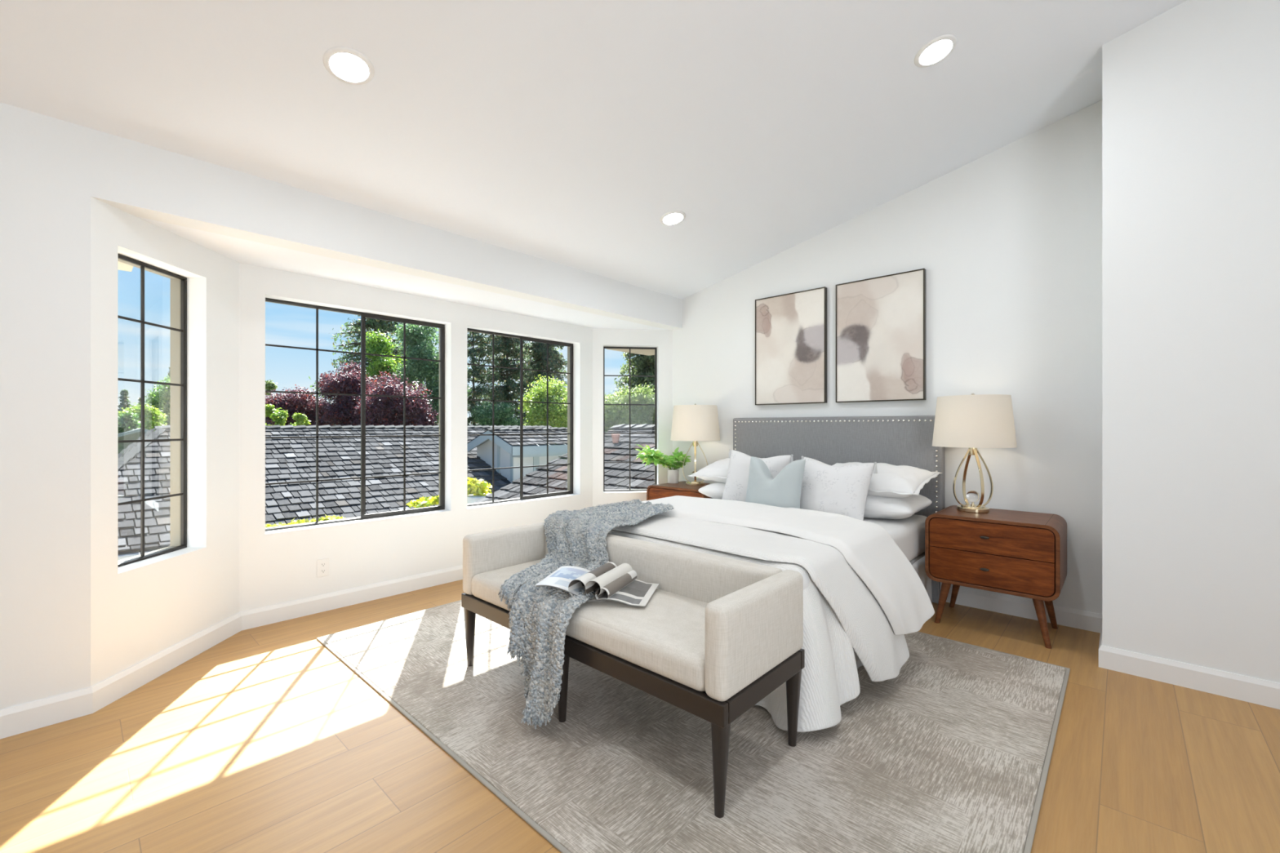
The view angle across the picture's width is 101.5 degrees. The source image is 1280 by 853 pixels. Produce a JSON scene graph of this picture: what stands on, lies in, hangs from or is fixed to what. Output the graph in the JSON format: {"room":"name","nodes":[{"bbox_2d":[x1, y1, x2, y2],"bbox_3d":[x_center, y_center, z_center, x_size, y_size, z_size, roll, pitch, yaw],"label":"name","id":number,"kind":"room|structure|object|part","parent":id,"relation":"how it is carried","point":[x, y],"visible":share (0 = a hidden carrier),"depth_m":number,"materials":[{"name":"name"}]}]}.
{"room":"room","nodes":[
{"label":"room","id":0,"kind":"room"},
{"bbox_2d":[90,196,239,686],"bbox_3d":[-2.412,0.117,2.666,0.160,2.165,0.958,0,0,-3],"label":"wall","id":1,"kind":"structure","parent":0,"point":[140,610],"depth_m":2.61,"materials":[{"name":"white paint"}]},
{"bbox_2d":[117,261,133,271],"bbox_3d":[-3.699,-0.905,1.522,0.600,0.090,3.220,0,0,43],"label":"trim","id":2,"kind":"structure","parent":1,"relation":"attached to","point":[121,266],"depth_m":2.83,"materials":[{"name":"beige paint"}]},
{"bbox_2d":[117,253,186,567],"bbox_3d":[-2.463,-0.075,2.561,0.080,1.594,0.630,0,0,-3],"label":"window","id":3,"kind":"structure","parent":1,"relation":"in","point":[178,328],"depth_m":2.80,"materials":[{"name":"brown metal"}]},
{"bbox_2d":[90,612,241,712],"bbox_3d":[-2.323,1.146,2.634,0.014,0.108,0.894,0,0,-3],"label":"baseboard","id":4,"kind":"structure","parent":1,"relation":"attached to","point":[105,692],"depth_m":2.52,"materials":[{"name":"white wood"}]},
{"bbox_2d":[0,102,682,709],"bbox_3d":[-1.897,-0.025,2.744,0.150,2.450,6.660,0,0,43],"label":"wall","id":5,"kind":"structure","parent":0,"point":[51,168],"depth_m":2.16,"materials":[{"name":"white paint"}]},
{"bbox_2d":[0,687,93,738],"bbox_3d":[-3.195,1.146,1.217,0.014,0.108,2.656,0,0,43],"label":"baseboard","id":6,"kind":"structure","parent":5,"relation":"attached to","point":[24,717],"depth_m":2.09,"materials":[{"name":"white wood"}]},
{"bbox_2d":[136,216,666,329],"bbox_3d":[-1.304,-1.015,4.006,0.690,0.100,4.240,0,0,43],"label":"ceiling","id":7,"kind":"structure","parent":0,"point":[241,251],"depth_m":3.42,"materials":[{"name":"white paint"}]},
{"bbox_2d":[240,262,592,612],"bbox_3d":[-1.469,0.117,4.159,0.160,2.165,2.930,0,0,43],"label":"wall","id":8,"kind":"structure","parent":0,"point":[277,566],"depth_m":3.67,"materials":[{"name":"white paint"}]},
{"bbox_2d":[316,558,328,577],"bbox_3d":[-2.057,0.917,3.397,0.009,0.114,0.072,0,0,43],"label":"wall outlet","id":9,"kind":"object","parent":8,"relation":"attached to","point":[322,565],"visible":1,"depth_m":3.39,"materials":[{"name":"white plastic"}]},
{"bbox_2d":[320,562,326,566],"bbox_3d":[-2.055,0.896,3.395,0.003,0.029,0.034,0,0,43],"label":"socket","id":10,"kind":"object","parent":9,"relation":"attached to","point":[322,564],"depth_m":3.39,"materials":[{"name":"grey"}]},
{"bbox_2d":[320,568,326,573],"bbox_3d":[-2.055,0.938,3.395,0.003,0.029,0.034,0,0,43],"label":"socket","id":11,"kind":"object","parent":9,"relation":"attached to","point":[322,571],"depth_m":3.39,"materials":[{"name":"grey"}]},
{"bbox_2d":[240,564,462,630],"bbox_3d":[-1.405,1.146,4.100,0.014,0.108,2.790,0,0,43],"label":"baseboard","id":12,"kind":"structure","parent":8,"relation":"attached to","point":[254,618],"depth_m":3.48,"materials":[{"name":"white wood"}]},
{"bbox_2d":[265,297,444,531],"bbox_3d":[-1.967,-0.075,3.702,0.084,1.594,1.313,0,0,43],"label":"window","id":13,"kind":"structure","parent":8,"relation":"in","point":[363,315],"depth_m":3.67,"materials":[{"name":"brown metal"}]},
{"bbox_3d":[-2.149,-0.075,3.482,0.018,1.433,0.602,0,0,43],"label":"sash","id":14,"kind":"part","parent":13,"relation":"part of","materials":[{"name":"clear glass"}]},
{"bbox_3d":[-1.750,-0.075,3.888,0.018,1.433,0.603,0,0,43],"label":"sash","id":15,"kind":"part","parent":13,"relation":"part of","materials":[{"name":"brown metal"}]},
{"bbox_2d":[466,328,573,506],"bbox_3d":[-1.072,-0.075,4.672,0.084,1.594,1.293,0,0,43],"label":"window","id":16,"kind":"structure","parent":8,"relation":"in","point":[570,346],"depth_m":4.68,"materials":[{"name":"brown metal"}]},
{"bbox_3d":[-1.250,-0.075,4.456,0.018,1.433,0.592,0,0,43],"label":"sash","id":17,"kind":"part","parent":16,"relation":"part of","materials":[{"name":"brown metal"}]},
{"bbox_3d":[-0.858,-0.075,4.854,0.018,1.433,0.593,0,0,43],"label":"sash","id":18,"kind":"part","parent":16,"relation":"part of","materials":[{"name":"clear glass"}]},
{"bbox_2d":[0,0,1186,299],"bbox_3d":[0.172,-1.887,0.835,5.780,1.337,6.960,0,0,43],"label":"ceiling","id":19,"kind":"structure","parent":0,"point":[564,132],"depth_m":2.46,"materials":[{"name":"white paint"}]},
{"bbox_2d":[322,46,374,84],"bbox_3d":[-1.162,-1.438,2.092,0.178,0.043,0.182,0,0,43],"label":"recessed light","id":20,"kind":"object","parent":19,"relation":"in","point":[348,65],"visible":1,"depth_m":2.08,"materials":[{"name":"white"}]},
{"bbox_2d":[329,53,368,80],"bbox_3d":[-1.162,-1.438,2.091,0.135,0.031,0.137,0,0,43],"label":"diffuser","id":21,"kind":"object","parent":20,"relation":"attached to","point":[343,66],"depth_m":2.09,"materials":[{"name":"white plastic"}]},
{"bbox_2d":[659,210,685,225],"bbox_3d":[0.227,-1.436,3.610,0.178,0.043,0.182,0,0,43],"label":"recessed light","id":22,"kind":"object","parent":19,"relation":"in","point":[674,217],"visible":1,"depth_m":3.60,"materials":[{"name":"white plastic"}]},
{"bbox_2d":[662,213,682,223],"bbox_3d":[0.227,-1.436,3.610,0.135,0.031,0.137,0,0,43],"label":"diffuser","id":23,"kind":"object","parent":22,"relation":"attached to","point":[668,218],"depth_m":3.61,"materials":[{"name":"white plastic"}]},
{"bbox_2d":[914,34,957,67],"bbox_3d":[1.402,-1.778,2.484,0.178,0.043,0.182,0,0,43],"label":"recessed light","id":24,"kind":"object","parent":19,"relation":"in","point":[939,48],"visible":1,"depth_m":2.48,"materials":[{"name":"white plastic"}]},
{"bbox_2d":[592,328,672,506],"bbox_3d":[-0.114,0.117,5.253,0.864,2.165,0.160,0,0,-7],"label":"wall","id":25,"kind":"structure","parent":0,"point":[662,340],"depth_m":5.17,"materials":[{"name":"white paint"}]},
{"bbox_2d":[603,346,657,491],"bbox_3d":[-0.105,-0.075,5.312,0.667,1.594,0.080,0,0,-7],"label":"window","id":26,"kind":"structure","parent":25,"relation":"in","point":[604,348],"depth_m":5.28,"materials":[{"name":"brown metal"}]},
{"bbox_2d":[0,579,1279,852],"bbox_3d":[-0.093,1.260,1.079,6.500,0.120,6.960,0,0,43],"label":"floor","id":27,"kind":"structure","parent":0,"point":[263,740],"depth_m":1.87,"materials":[{"name":"brown wood"}]},
{"bbox_2d":[646,480,712,500],"bbox_3d":[0.451,0.863,4.704,0.638,0.672,0.505,0,0,43],"label":"nightstand","id":28,"kind":"object","parent":27,"relation":"on","point":[664,490],"visible":0.12,"depth_m":4.60,"materials":[{"name":"brown wood"}]},
{"bbox_2d":[635,444,691,483],"bbox_3d":[0.221,0.345,4.885,0.538,0.364,0.489,0,0,13],"label":"potted plant","id":29,"kind":"object","parent":28,"relation":"on","point":[655,456],"visible":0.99,"depth_m":4.82,"materials":[{"name":"green plant"}]},
{"bbox_3d":[0.310,0.464,4.885,0.106,0.126,0.106,0,0,43],"label":"pot","id":30,"kind":"part","parent":29,"relation":"part of","materials":[{"name":"white ceramic"}]},
{"bbox_3d":[0.305,0.638,4.546,0.592,0.174,0.024,0,0,43],"label":"drawer","id":31,"kind":"part","parent":28,"relation":"part of","materials":[{"name":"brown wood"}]},
{"bbox_2d":[670,403,719,485],"bbox_3d":[0.500,0.159,4.730,0.448,0.736,0.448,0,0,43],"label":"table lamp","id":32,"kind":"object","parent":28,"relation":"on","point":[695,423],"visible":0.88,"depth_m":4.55,"materials":[{"name":"beige fabric"}]},
{"bbox_3d":[0.500,-0.032,4.730,0.448,0.314,0.448,0,0,43],"label":"lamp shade","id":33,"kind":"part","parent":32,"relation":"part of","materials":[{"name":"white fabric"}]},
{"bbox_2d":[693,440,697,446],"bbox_3d":[0.500,0.115,4.730,0.046,0.130,0.046,0,0,43],"label":"socket","id":34,"kind":"object","parent":32,"relation":"attached to","point":[695,442],"depth_m":4.71,"materials":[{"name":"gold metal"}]},
{"bbox_2d":[316,600,1070,852],"bbox_3d":[0.147,1.194,2.762,3.150,0.010,2.400,0,0,43],"label":"area rug","id":35,"kind":"object","parent":27,"relation":"on","point":[952,753],"visible":0.66,"depth_m":1.90,"materials":[{"name":"carpet"}]},
{"bbox_2d":[461,522,804,817],"bbox_3d":[-0.136,0.863,2.280,1.561,0.650,0.555,0,0,43],"label":"bench","id":36,"kind":"object","parent":35,"relation":"on","point":[716,636],"visible":0.66,"depth_m":1.89,"materials":[{"name":"fabric"}]},
{"bbox_3d":[-0.849,1.027,2.609,0.055,0.324,0.055,0,0,43],"label":"leg","id":37,"kind":"part","parent":36,"relation":"part of","materials":[{"name":"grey wood"}]},
{"bbox_3d":[-0.676,0.686,2.777,0.090,0.296,0.545,0,0,43],"label":"armrest","id":38,"kind":"part","parent":36,"relation":"part of","materials":[{"name":"fabric"}]},
{"bbox_3d":[-0.314,1.027,2.115,0.055,0.324,0.055,0,0,43],"label":"leg","id":39,"kind":"part","parent":36,"relation":"part of","materials":[{"name":"grey wood"}]},
{"bbox_2d":[497,498,674,728],"bbox_3d":[-0.299,0.812,2.702,0.639,0.697,1.458,0,0,20],"label":"throw blanket","id":40,"kind":"object","parent":36,"relation":"on","point":[540,616],"visible":0.9,"depth_m":2.15,"materials":[{"name":"grey fabric"}]},
{"bbox_3d":[-0.162,0.767,2.254,1.405,0.134,0.477,0,0,43],"label":"seat","id":41,"kind":"part","parent":36,"relation":"part of","materials":[{"name":"fabric"}]},
{"bbox_2d":[534,561,658,607],"bbox_3d":[-0.171,0.651,2.204,0.456,0.089,0.295,0,0,13],"label":"magazine","id":42,"kind":"object","parent":36,"relation":"on","point":[620,584],"visible":0.98,"depth_m":2.15,"materials":[{"name":"paper"}]},
{"bbox_3d":[-0.138,0.866,2.280,1.551,0.068,0.541,0,0,43],"label":"rail","id":43,"kind":"part","parent":36,"relation":"part of","materials":[{"name":"grey wood"}]},
{"bbox_3d":[0.012,0.687,2.443,1.407,0.294,0.111,0,0,43],"label":"backrest","id":44,"kind":"part","parent":36,"relation":"part of","materials":[{"name":"fabric"}]},
{"bbox_3d":[0.247,1.027,1.598,0.055,0.324,0.055,0,0,43],"label":"leg","id":45,"kind":"part","parent":36,"relation":"part of","materials":[{"name":"brown wood"}]},
{"bbox_3d":[0.401,0.686,1.781,0.094,0.296,0.549,0,0,43],"label":"armrest","id":46,"kind":"part","parent":36,"relation":"part of","materials":[{"name":"fabric"}]},
{"bbox_3d":[0.573,1.027,1.952,0.055,0.324,0.055,0,0,43],"label":"leg","id":47,"kind":"part","parent":36,"relation":"part of","materials":[{"name":"grey wood"}]},
{"bbox_2d":[733,415,944,668],"bbox_3d":[0.782,0.562,3.369,1.644,1.274,2.049,0,0,43],"label":"bed","id":48,"kind":"object","parent":35,"relation":"on","point":[901,440],"visible":0.3,"depth_m":3.79,"materials":[{"name":"fabric"}]},
{"bbox_2d":[697,481,725,499],"bbox_3d":[0.863,0.507,4.157,0.690,0.168,0.482,0,0,43],"label":"bed pillow","id":49,"kind":"object","parent":48,"relation":"on","point":[715,490],"visible":0.22,"depth_m":4.12,"materials":[{"name":"white fabric"}]},
{"bbox_2d":[688,457,764,483],"bbox_3d":[0.858,0.358,4.196,0.809,0.211,0.527,0,0,43],"label":"bed pillow","id":50,"kind":"object","parent":49,"relation":"on","point":[717,472],"visible":0.3,"depth_m":4.18,"materials":[{"name":"white fabric"}]},
{"bbox_2d":[721,448,793,502],"bbox_3d":[0.848,0.406,3.835,0.523,0.467,0.215,0,0,43],"label":"patterned cushion","id":51,"kind":"object","parent":48,"relation":"on","point":[737,478],"visible":0.46,"depth_m":3.84,"materials":[{"name":"grey fabric"}]},
{"bbox_2d":[608,495,934,732],"bbox_3d":[0.472,0.842,2.960,1.941,0.686,1.297,0,0,43],"label":"duvet","id":52,"kind":"object","parent":48,"relation":"on","point":[863,594],"visible":0.62,"depth_m":2.37,"materials":[{"name":"white fabric"}]},
{"bbox_2d":[745,456,805,508],"bbox_3d":[0.909,0.408,3.543,0.399,0.392,0.199,0,0,43],"label":"velvet cushion","id":53,"kind":"object","parent":48,"relation":"on","point":[784,491],"visible":0.67,"depth_m":3.45,"materials":[{"name":"grey fabric"}]},
{"bbox_2d":[800,456,877,520],"bbox_3d":[1.251,0.422,3.417,0.216,0.433,0.534,0,0,-41],"label":"patterned cushion","id":54,"kind":"object","parent":48,"relation":"on","point":[839,490],"visible":0.66,"depth_m":3.33,"materials":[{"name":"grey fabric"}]},
{"bbox_3d":[1.446,0.412,4.088,1.644,0.975,0.091,0,0,43],"label":"headboard","id":55,"kind":"part","parent":48,"relation":"part of","materials":[{"name":"fabric"}]},
{"bbox_3d":[0.754,0.714,3.339,1.530,0.252,1.940,0,0,43],"label":"mattress","id":56,"kind":"part","parent":48,"relation":"part of","materials":[{"name":"white fabric"}]},
{"bbox_2d":[863,494,932,519],"bbox_3d":[1.525,0.509,3.532,0.715,0.185,0.491,0,0,43],"label":"bed pillow","id":57,"kind":"object","parent":48,"relation":"on","point":[876,507],"visible":0.44,"depth_m":3.26,"materials":[{"name":"white fabric"}]},
{"bbox_2d":[831,462,942,497],"bbox_3d":[1.549,0.356,3.551,0.779,0.210,0.535,0,0,43],"label":"bed pillow","id":58,"kind":"object","parent":57,"relation":"on","point":[891,481],"visible":0.49,"depth_m":3.31,"materials":[{"name":"white fabric"}]},
{"bbox_3d":[2.007,1.044,3.573,0.070,0.308,0.045,0,0,43],"label":"headboard post","id":59,"kind":"part","parent":48,"relation":"part of","materials":[{"name":"fabric"}]},
{"bbox_2d":[924,505,1066,648],"bbox_3d":[2.136,0.863,3.149,0.645,0.672,0.505,0,0,43],"label":"nightstand","id":60,"kind":"object","parent":27,"relation":"on","point":[1020,553],"visible":1,"depth_m":2.98,"materials":[{"name":"brown wood"}]},
{"bbox_3d":[1.851,1.065,3.192,0.094,0.268,0.050,0,0,33],"label":"leg","id":61,"kind":"part","parent":60,"relation":"part of","materials":[{"name":"brown wood"}]},
{"bbox_3d":[2.084,1.065,3.443,0.050,0.268,0.094,0,0,-37],"label":"leg","id":62,"kind":"part","parent":60,"relation":"part of","materials":[{"name":"brown wood"}]},
{"bbox_2d":[932,393,1017,512],"bbox_3d":[2.082,0.159,3.270,0.448,0.736,0.448,0,0,43],"label":"table lamp","id":63,"kind":"object","parent":60,"relation":"on","point":[972,421],"visible":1,"depth_m":3.12,"materials":[{"name":"beige fabric"}]},
{"bbox_2d":[968,448,977,455],"bbox_3d":[2.082,0.115,3.270,0.046,0.130,0.046,0,0,43],"label":"socket","id":64,"kind":"object","parent":63,"relation":"attached to","point":[972,451],"depth_m":3.25,"materials":[{"name":"gold metal"}]},
{"bbox_3d":[2.082,-0.032,3.270,0.448,0.314,0.448,0,0,43],"label":"lamp shade","id":65,"kind":"part","parent":63,"relation":"part of","materials":[{"name":"white fabric"}]},
{"bbox_3d":[1.965,0.815,2.981,0.047,0.018,0.026,0,0,43],"label":"knob","id":66,"kind":"part","parent":60,"relation":"part of","materials":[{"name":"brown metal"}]},
{"bbox_3d":[1.965,0.632,2.981,0.047,0.018,0.026,0,0,43],"label":"knob","id":67,"kind":"part","parent":60,"relation":"part of","materials":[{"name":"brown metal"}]},
{"bbox_3d":[1.990,0.821,2.991,0.599,0.182,0.024,0,0,43],"label":"drawer","id":68,"kind":"part","parent":60,"relation":"part of","materials":[{"name":"brown wood"}]},
{"bbox_3d":[1.990,0.638,2.991,0.599,0.174,0.024,0,0,43],"label":"drawer","id":69,"kind":"part","parent":60,"relation":"part of","materials":[{"name":"brown wood"}]},
{"bbox_3d":[2.202,1.065,2.868,0.050,0.268,0.094,0,0,-37],"label":"leg","id":70,"kind":"part","parent":60,"relation":"part of","materials":[{"name":"brown wood"}]},
{"bbox_3d":[2.434,1.065,3.120,0.094,0.268,0.050,0,0,33],"label":"leg","id":71,"kind":"part","parent":60,"relation":"part of","materials":[{"name":"brown wood"}]},
{"bbox_2d":[672,100,1102,613],"bbox_3d":[1.536,-0.365,4.209,3.550,3.130,0.150,0,0,43],"label":"wall","id":72,"kind":"structure","parent":0,"point":[1007,242],"depth_m":3.39,"materials":[{"name":"white paint"}]},
{"bbox_2d":[606,348,654,355],"bbox_3d":[0.251,-0.795,5.905,0.960,0.350,0.820,0,0,43],"label":"trim","id":73,"kind":"structure","parent":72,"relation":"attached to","point":[644,352],"depth_m":6.09,"materials":[{"name":"beige paint"}]},
{"bbox_2d":[755,286,826,404],"bbox_3d":[1.242,-0.644,4.349,0.626,0.916,0.041,0,0,43],"label":"framed picture","id":74,"kind":"object","parent":72,"relation":"attached to","point":[791,328],"visible":1,"depth_m":4.32,"materials":[{"name":"beige paper"}]},
{"bbox_2d":[835,268,925,402],"bbox_3d":[1.764,-0.644,3.868,0.626,0.916,0.041,0,0,43],"label":"framed picture","id":75,"kind":"object","parent":72,"relation":"attached to","point":[881,321],"visible":1,"depth_m":3.85,"materials":[{"name":"beige paper"}]},
{"bbox_2d":[940,584,1102,633],"bbox_3d":[1.507,1.146,4.125,3.230,0.108,0.014,0,0,43],"label":"baseboard","id":76,"kind":"structure","parent":72,"relation":"attached to","point":[1073,618],"depth_m":3.29,"materials":[{"name":"white"}]},
{"bbox_2d":[1102,0,1279,683],"bbox_3d":[3.375,-0.602,2.017,2.375,3.604,0.576,0,0,43],"label":"wall","id":77,"kind":"structure","parent":0,"point":[1191,92],"depth_m":2.40,"materials":[{"name":"white paint"}]},
{"bbox_2d":[1098,620,1102,648],"bbox_3d":[2.493,1.146,2.822,0.014,0.108,0.591,0,0,43],"label":"baseboard","id":78,"kind":"structure","parent":77,"relation":"attached to","point":[1100,636],"depth_m":2.72,"materials":[{"name":"white"}]},
{"bbox_2d":[1098,645,1279,709],"bbox_3d":[3.170,1.146,1.805,2.389,0.108,0.014,0,0,43],"label":"baseboard","id":79,"kind":"structure","parent":77,"relation":"attached to","point":[1263,692],"depth_m":2.39,"materials":[{"name":"white wood"}]},
{"label":"outside","id":80,"kind":"structure","parent":0,"visible":0},
{"bbox_3d":[-32.679,4.500,70.977,135.700,0.200,180.000,0,0,43],"label":"ground","id":81,"kind":"structure","parent":80,"visible":0},
{"bbox_2d":[117,389,130,413],"bbox_3d":[-68.963,-0.309,69.948,2.262,9.421,2.471,0,0,43],"label":"conifer tree","id":82,"kind":"object","parent":81,"relation":"on","point":[124,393],"visible":0.27,"depth_m":69.81,"materials":[{"name":"green plant"}]},
{"bbox_2d":[117,410,140,433],"bbox_3d":[-23.856,1.839,23.945,1.426,5.127,1.433,0,0,16],"label":"bush","id":83,"kind":"object","parent":81,"relation":"on","point":[123,425],"visible":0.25,"depth_m":24.06,"materials":[{"name":"green plant"}]},
{"bbox_2d":[117,427,148,457],"bbox_3d":[-24.590,2.237,25.577,5.350,4.325,5.200,0,0,43],"label":"house","id":84,"kind":"structure","parent":81,"relation":"on","point":[134,434],"depth_m":23.61,"materials":[{"name":"grey"}]},
{"bbox_2d":[117,403,167,431],"bbox_3d":[-25.715,1.545,27.075,2.861,5.718,2.241,0,0,43],"label":"bush","id":85,"kind":"object","parent":81,"relation":"on","point":[153,417],"visible":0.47,"depth_m":26.75,"materials":[{"name":"green plant"}]},
{"bbox_2d":[139,374,170,425],"bbox_3d":[-27.327,0.547,31.907,4.512,7.720,4.657,0,0,38],"label":"tree","id":86,"kind":"object","parent":81,"relation":"on","point":[160,399],"visible":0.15,"depth_m":30.53,"materials":[{"name":"green plant"}]},
{"bbox_2d":[265,379,282,400],"bbox_3d":[-33.778,0.055,47.987,1.803,8.692,2.234,0,0,-17],"label":"tree","id":87,"kind":"object","parent":81,"relation":"on","point":[269,385],"visible":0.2,"depth_m":47.91,"materials":[{"name":"green plant"}]},
{"bbox_2d":[265,404,288,426],"bbox_3d":[-14.728,1.737,21.029,1.025,5.332,1.062,0,0,43],"label":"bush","id":88,"kind":"object","parent":81,"relation":"on","point":[279,416],"visible":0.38,"depth_m":20.93,"materials":[{"name":"green plant"}]},
{"bbox_2d":[265,384,335,426],"bbox_3d":[-17.288,1.177,26.266,4.111,6.460,4.154,0,0,43],"label":"tree","id":89,"kind":"object","parent":81,"relation":"on","point":[301,403],"visible":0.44,"depth_m":25.35,"materials":[{"name":"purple plant"}]},
{"bbox_2d":[289,412,311,426],"bbox_3d":[-13.739,1.921,21.063,0.756,4.965,0.800,0,0,-4],"label":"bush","id":90,"kind":"object","parent":81,"relation":"on","point":[301,419],"visible":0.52,"depth_m":20.87,"materials":[{"name":"green plant"}]},
{"bbox_2d":[117,424,552,560],"bbox_3d":[-6.645,2.179,13.002,8.398,4.442,11.702,0,0,43],"label":"roof","id":91,"kind":"object","parent":81,"relation":"on","point":[286,460],"visible":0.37,"depth_m":10.03,"materials":[{"name":"grey wood"}]},
{"bbox_2d":[265,515,346,527],"bbox_3d":[-5.492,1.594,8.167,0.296,0.316,1.655,0,0,43],"label":"bush","id":92,"kind":"object","parent":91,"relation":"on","point":[327,517],"visible":0.03,"depth_m":8.33,"materials":[{"name":"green plant"}]},
{"bbox_2d":[315,358,378,426],"bbox_3d":[-13.976,0.546,24.975,2.928,7.716,3.352,0,0,4],"label":"tree","id":93,"kind":"object","parent":81,"relation":"on","point":[348,381],"visible":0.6,"depth_m":24.09,"materials":[{"name":"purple plant"}]},
{"bbox_2d":[308,315,439,425],"bbox_3d":[-17.196,-2.468,33.555,10.126,13.768,11.491,0,0,-18],"label":"conifer tree","id":94,"kind":"object","parent":81,"relation":"on","point":[384,326],"visible":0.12,"depth_m":32.94,"materials":[{"name":"green plant"}]},
{"bbox_2d":[360,328,416,391],"bbox_3d":[-14.481,-0.564,30.067,3.499,9.936,3.617,0,0,-42],"label":"tree","id":95,"kind":"object","parent":81,"relation":"on","point":[375,344],"visible":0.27,"depth_m":29.14,"materials":[{"name":"green plant"}]},
{"bbox_2d":[348,365,439,426],"bbox_3d":[-11.158,0.777,24.011,3.934,7.258,3.828,0,0,43],"label":"tree","id":96,"kind":"object","parent":81,"relation":"on","point":[380,411],"visible":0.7,"depth_m":23.20,"materials":[{"name":"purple plant"}]},
{"bbox_2d":[405,494,439,508],"label":"bush","id":97,"kind":"object","parent":81,"relation":"on","point":[423,502],"depth_m":7.88,"materials":[{"name":"green plant"}]},
{"bbox_2d":[392,323,474,424],"bbox_3d":[-11.327,-0.866,29.068,4.537,10.542,4.663,0,0,-36],"label":"tree","id":98,"kind":"object","parent":81,"relation":"on","point":[418,346],"visible":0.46,"depth_m":27.84,"materials":[{"name":"green plant"}]},
{"bbox_2d":[466,476,492,503],"label":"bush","id":99,"kind":"object","parent":81,"relation":"on","point":[477,489],"depth_m":8.19,"materials":[{"name":"green plant"}]},
{"bbox_2d":[466,331,500,426],"bbox_3d":[-9.626,-2.206,29.936,3.241,13.215,3.136,0,0,43],"label":"conifer tree","id":100,"kind":"object","parent":81,"relation":"on","point":[476,371],"visible":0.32,"depth_m":29.76,"materials":[{"name":"green plant"}]},
{"bbox_2d":[471,400,527,426],"bbox_3d":[-7.371,1.536,26.954,3.123,5.740,3.150,0,0,43],"label":"bush","id":101,"kind":"object","parent":81,"relation":"on","point":[503,414],"visible":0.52,"depth_m":25.99,"materials":[{"name":"green plant"}]},
{"bbox_2d":[471,333,533,426],"bbox_3d":[-8.430,-3.481,33.035,3.985,15.766,4.213,0,0,7],"label":"conifer tree","id":102,"kind":"object","parent":81,"relation":"on","point":[507,346],"visible":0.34,"depth_m":32.54,"materials":[{"name":"green plant"}]},
{"bbox_2d":[466,426,606,483],"bbox_3d":[-0.769,1.304,15.412,2.035,2.592,8.390,0,0,43],"label":"gabled house","id":103,"kind":"structure","parent":81,"relation":"on","point":[506,447],"depth_m":12.47,"materials":[{"name":"grey paint"}]},
{"bbox_2d":[513,341,567,426],"bbox_3d":[-6.633,-2.883,36.097,5.097,14.573,5.137,0,0,-27],"label":"conifer tree","id":104,"kind":"object","parent":81,"relation":"on","point":[538,351],"visible":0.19,"depth_m":35.23,"materials":[{"name":"green plant"}]},
{"bbox_2d":[517,373,567,427],"bbox_3d":[-3.643,1.102,21.998,3.203,6.605,2.938,0,0,34],"label":"bush","id":105,"kind":"object","parent":81,"relation":"on","point":[557,413],"visible":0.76,"depth_m":21.21,"materials":[{"name":"green plant"}]},
{"bbox_2d":[471,423,654,503],"bbox_3d":[0.589,2.172,8.092,4.310,4.455,6.506,0,0,43],"label":"roof wing","id":106,"kind":"structure","parent":81,"relation":"on","point":[616,474],"depth_m":8.02,"materials":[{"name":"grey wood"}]},
{"bbox_2d":[611,434,620,443],"bbox_3d":[-0.420,0.209,9.056,0.152,0.152,0.152,0,0,43],"label":"roof vent","id":107,"kind":"object","parent":106,"relation":"on","point":[615,437],"visible":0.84,"depth_m":9.00,"materials":[{"name":"metal"}]},
{"bbox_2d":[604,382,654,432],"bbox_3d":[-0.260,1.566,15.077,2.710,5.676,2.280,0,0,-29],"label":"bush","id":108,"kind":"object","parent":81,"relation":"on","point":[616,415],"visible":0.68,"depth_m":14.53,"materials":[{"name":"green plant"}]},
{"bbox_2d":[613,351,654,400],"bbox_3d":[0.271,-0.469,23.873,3.516,9.743,3.360,0,0,12],"label":"conifer tree","id":109,"kind":"object","parent":81,"relation":"on","point":[644,365],"visible":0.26,"depth_m":23.53,"materials":[{"name":"green plant"}]}
]}

